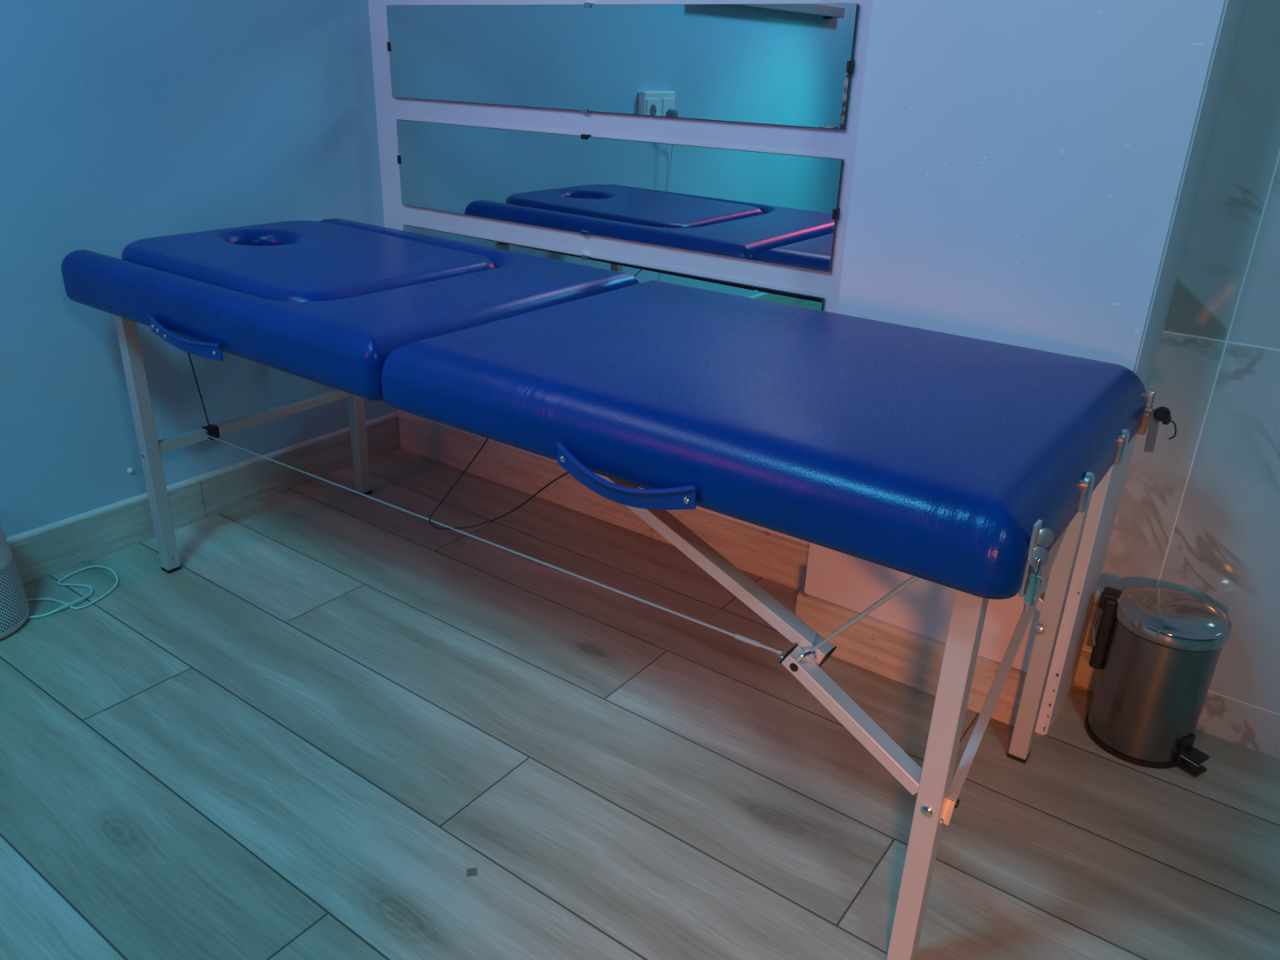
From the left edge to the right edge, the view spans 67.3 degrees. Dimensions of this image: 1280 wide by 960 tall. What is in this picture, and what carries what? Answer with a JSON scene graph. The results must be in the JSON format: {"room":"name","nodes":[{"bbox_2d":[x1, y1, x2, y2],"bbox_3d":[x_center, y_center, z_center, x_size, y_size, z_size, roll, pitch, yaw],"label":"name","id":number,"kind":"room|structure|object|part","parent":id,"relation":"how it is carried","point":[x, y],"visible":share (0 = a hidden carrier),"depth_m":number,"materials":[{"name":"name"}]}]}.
{"room":"massage room","nodes":[
{"label":"massage room","id":0,"kind":"room"},
{"bbox_2d":[0,0,397,537],"bbox_3d":[-1.694,-0.801,1.185,0.100,2.600,3.500,18,28,32],"label":"wall","id":1,"kind":"structure","parent":0,"point":[122,122],"depth_m":2.13,"materials":[{"name":"paint"}]},
{"bbox_2d":[127,467,133,473],"bbox_3d":[-1.186,-0.021,2.242,0.007,0.013,0.013,18,28,32],"label":"cap","id":2,"kind":"object","parent":1,"relation":"attached to","point":[130,470],"visible":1,"depth_m":2.24,"materials":[{"name":"white plastic"}]},
{"bbox_2d":[5,410,400,584],"bbox_3d":[-1.719,0.368,1.615,0.010,0.114,3.400,18,28,32],"label":"baseboard","id":3,"kind":"structure","parent":1,"relation":"attached to","point":[39,553],"depth_m":2.38,"materials":[{"name":"brown wood"}]},
{"bbox_2d":[368,0,872,545],"bbox_3d":[-0.070,-1.121,2.049,1.446,2.600,0.100,18,28,32],"label":"wall","id":4,"kind":"structure","parent":0,"point":[839,144],"depth_m":2.13,"materials":[{"name":"paint"}]},
{"bbox_2d":[398,411,809,591],"bbox_3d":[-0.138,0.036,2.501,1.436,0.114,0.010,18,28,32],"label":"baseboard","id":5,"kind":"structure","parent":4,"relation":"attached to","point":[781,560],"depth_m":2.51,"materials":[{"name":"brown wood"}]},
{"bbox_2d":[403,224,824,311],"bbox_3d":[-0.137,-0.431,2.307,1.244,0.217,0.014,18,28,32],"label":"wall mirror","id":6,"kind":"object","parent":4,"relation":"attached to","point":[642,273],"visible":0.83,"depth_m":2.16,"materials":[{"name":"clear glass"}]},
{"bbox_2d":[396,119,843,271],"bbox_3d":[-0.125,-0.673,2.199,1.258,0.220,0.014,18,28,32],"label":"wall mirror","id":7,"kind":"object","parent":4,"relation":"attached to","point":[770,207],"visible":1,"depth_m":2.12,"materials":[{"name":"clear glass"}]},
{"bbox_2d":[386,2,858,129],"bbox_3d":[-0.122,-0.918,2.097,1.265,0.218,0.014,18,28,32],"label":"wall mirror","id":8,"kind":"object","parent":4,"relation":"attached to","point":[785,64],"visible":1,"depth_m":2.02,"materials":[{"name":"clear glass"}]},
{"bbox_2d":[795,588,804,614],"bbox_3d":[0.378,0.252,2.047,0.010,0.114,0.193,18,28,32],"label":"baseboard","id":9,"kind":"structure","parent":4,"relation":"attached to","point":[801,593],"depth_m":1.96,"materials":[{"name":"brown wood"}]},
{"bbox_2d":[0,448,1279,959],"bbox_3d":[-0.393,0.891,0.787,3.700,0.100,3.800,18,28,32],"label":"floor","id":10,"kind":"structure","parent":0,"point":[348,725],"depth_m":1.59,"materials":[{"name":"brown wood"}]},
{"bbox_2d":[0,524,118,639],"bbox_3d":[-1.287,0.140,1.960,0.200,0.283,0.390,18,28,32],"label":"air purifier","id":11,"kind":"object","parent":10,"relation":"on","point":[14,604],"visible":1,"depth_m":1.92,"materials":[{"name":"white plastic"}]},
{"bbox_3d":[-1.222,0.242,2.069,0.144,0.011,0.235,9,25,16],"label":"power cord","id":12,"kind":"part","parent":11,"relation":"part of","materials":[{"name":"white plastic"}]},
{"bbox_2d":[61,217,1176,959],"bbox_3d":[-0.195,0.016,1.779,1.933,0.724,0.720,18,28,32],"label":"massage table","id":13,"kind":"object","parent":10,"relation":"on","point":[972,467],"visible":1,"depth_m":1.30,"materials":[{"name":"blue leather"}]},
{"bbox_3d":[-1.055,-0.074,2.066,0.030,0.590,0.030,18,28,32],"label":"leg","id":14,"kind":"part","parent":13,"relation":"part of","materials":[{"name":"grey metal"}]},
{"bbox_3d":[-0.802,-0.247,1.684,0.215,0.045,0.016,18,28,32],"label":"carry handle","id":15,"kind":"part","parent":13,"relation":"part of","materials":[{"name":"blue plastic"}]},
{"bbox_2d":[61,217,639,400],"bbox_3d":[-0.576,-0.389,1.928,0.951,0.104,0.693,18,28,32],"label":"cushion","id":16,"kind":"object","parent":13,"relation":"on","point":[326,302],"depth_m":1.74,"materials":[{"name":"blue leather"}]},
{"bbox_3d":[-0.736,-0.242,2.477,0.030,0.590,0.030,18,28,32],"label":"leg","id":17,"kind":"part","parent":13,"relation":"part of","materials":[{"name":"grey metal"}]},
{"bbox_3d":[-0.210,0.025,1.473,0.416,0.260,0.062,19,29,33],"label":"elastic cord","id":18,"kind":"part","parent":13,"relation":"part of","materials":[{"name":"black plastic"}]},
{"bbox_3d":[-0.025,0.004,1.178,0.210,0.050,0.021,18,28,32],"label":"carry handle","id":19,"kind":"part","parent":13,"relation":"part of","materials":[{"name":"blue plastic"}]},
{"bbox_2d":[381,280,1146,599],"bbox_3d":[0.190,-0.144,1.431,0.935,0.101,0.693,18,28,32],"label":"cushion","id":20,"kind":"object","parent":13,"relation":"on","point":[953,461],"depth_m":1.21,"materials":[{"name":"blue leather"}]},
{"bbox_3d":[0.352,0.373,1.153,0.030,0.590,0.030,18,28,32],"label":"leg","id":21,"kind":"part","parent":13,"relation":"part of","materials":[{"name":"grey metal"}]},
{"bbox_3d":[0.382,0.391,1.164,0.006,0.012,0.012,18,28,32],"label":"stay knob","id":22,"kind":"part","parent":13,"relation":"part of","materials":[{"name":"black plastic"}]},
{"bbox_3d":[0.389,0.079,0.960,0.004,0.081,0.018,18,28,32],"label":"plate","id":23,"kind":"part","parent":13,"relation":"part of","materials":[{"name":"silver metal"}]},
{"bbox_3d":[0.394,0.100,0.964,0.009,0.054,0.013,18,28,32],"label":"lever","id":24,"kind":"part","parent":13,"relation":"part of","materials":[{"name":"silver metal"}]},
{"bbox_3d":[0.672,0.206,1.563,0.030,0.590,0.030,18,28,32],"label":"leg","id":25,"kind":"part","parent":13,"relation":"part of","materials":[{"name":"grey metal"}]},
{"bbox_3d":[0.525,0.015,1.131,0.009,0.050,0.027,18,28,32],"label":"plate","id":26,"kind":"part","parent":13,"relation":"part of","materials":[{"name":"silver metal"}]},
{"bbox_3d":[0.645,-0.044,1.288,0.009,0.050,0.027,18,28,32],"label":"plate","id":27,"kind":"part","parent":13,"relation":"part of","materials":[{"name":"silver metal"}]},
{"bbox_3d":[0.747,-0.087,1.439,0.024,0.035,0.016,18,28,32],"label":"plate","id":28,"kind":"part","parent":13,"relation":"part of","materials":[{"name":"orange metal"}]},
{"bbox_3d":[0.751,-0.119,1.414,0.009,0.030,0.012,18,28,32],"label":"plate","id":29,"kind":"part","parent":13,"relation":"part of","materials":[{"name":"silver metal"}]},
{"bbox_3d":[0.765,-0.074,1.437,0.017,0.069,0.004,5,24,8],"label":"lever","id":30,"kind":"part","parent":13,"relation":"part of","materials":[{"name":"grey plastic"}]},
{"bbox_2d":[1084,585,1231,777],"bbox_3d":[0.892,0.339,1.680,0.196,0.282,0.191,5,24,6],"label":"pedal bin","id":31,"kind":"object","parent":10,"relation":"on","point":[1157,650],"visible":1,"depth_m":1.63,"materials":[{"name":"silver metal"}]},
{"bbox_3d":[0.906,0.226,1.637,0.177,0.042,0.177,18,28,32],"label":"lid","id":32,"kind":"part","parent":31,"relation":"part of","materials":[{"name":"silver metal"}]},
{"bbox_2d":[804,0,1247,734],"bbox_3d":[0.659,-0.839,1.460,0.500,2.600,0.296,18,28,32],"label":"wall pillar","id":33,"kind":"structure","parent":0,"point":[1026,173],"depth_m":1.49,"materials":[{"name":"paint"}]},
{"bbox_2d":[795,591,1026,726],"bbox_3d":[0.506,0.339,1.858,0.459,0.114,0.010,18,28,32],"label":"baseboard","id":34,"kind":"structure","parent":33,"relation":"attached to","point":[912,659],"depth_m":1.86,"materials":[{"name":"brown wood"}]},
{"bbox_2d":[1043,591,1079,731],"bbox_3d":[0.733,0.321,1.678,0.006,0.288,0.002,18,28,32],"label":"trim","id":35,"kind":"structure","parent":33,"relation":"attached to","point":[1056,674],"depth_m":1.70,"materials":[{"name":"grey paint"}]},
{"bbox_2d":[1073,0,1279,759],"bbox_3d":[1.466,-0.629,1.043,1.354,2.600,0.100,18,28,32],"label":"tiled wall","id":36,"kind":"structure","parent":0,"point":[1198,513],"depth_m":1.59,"materials":[{"name":"tile"}]}
]}

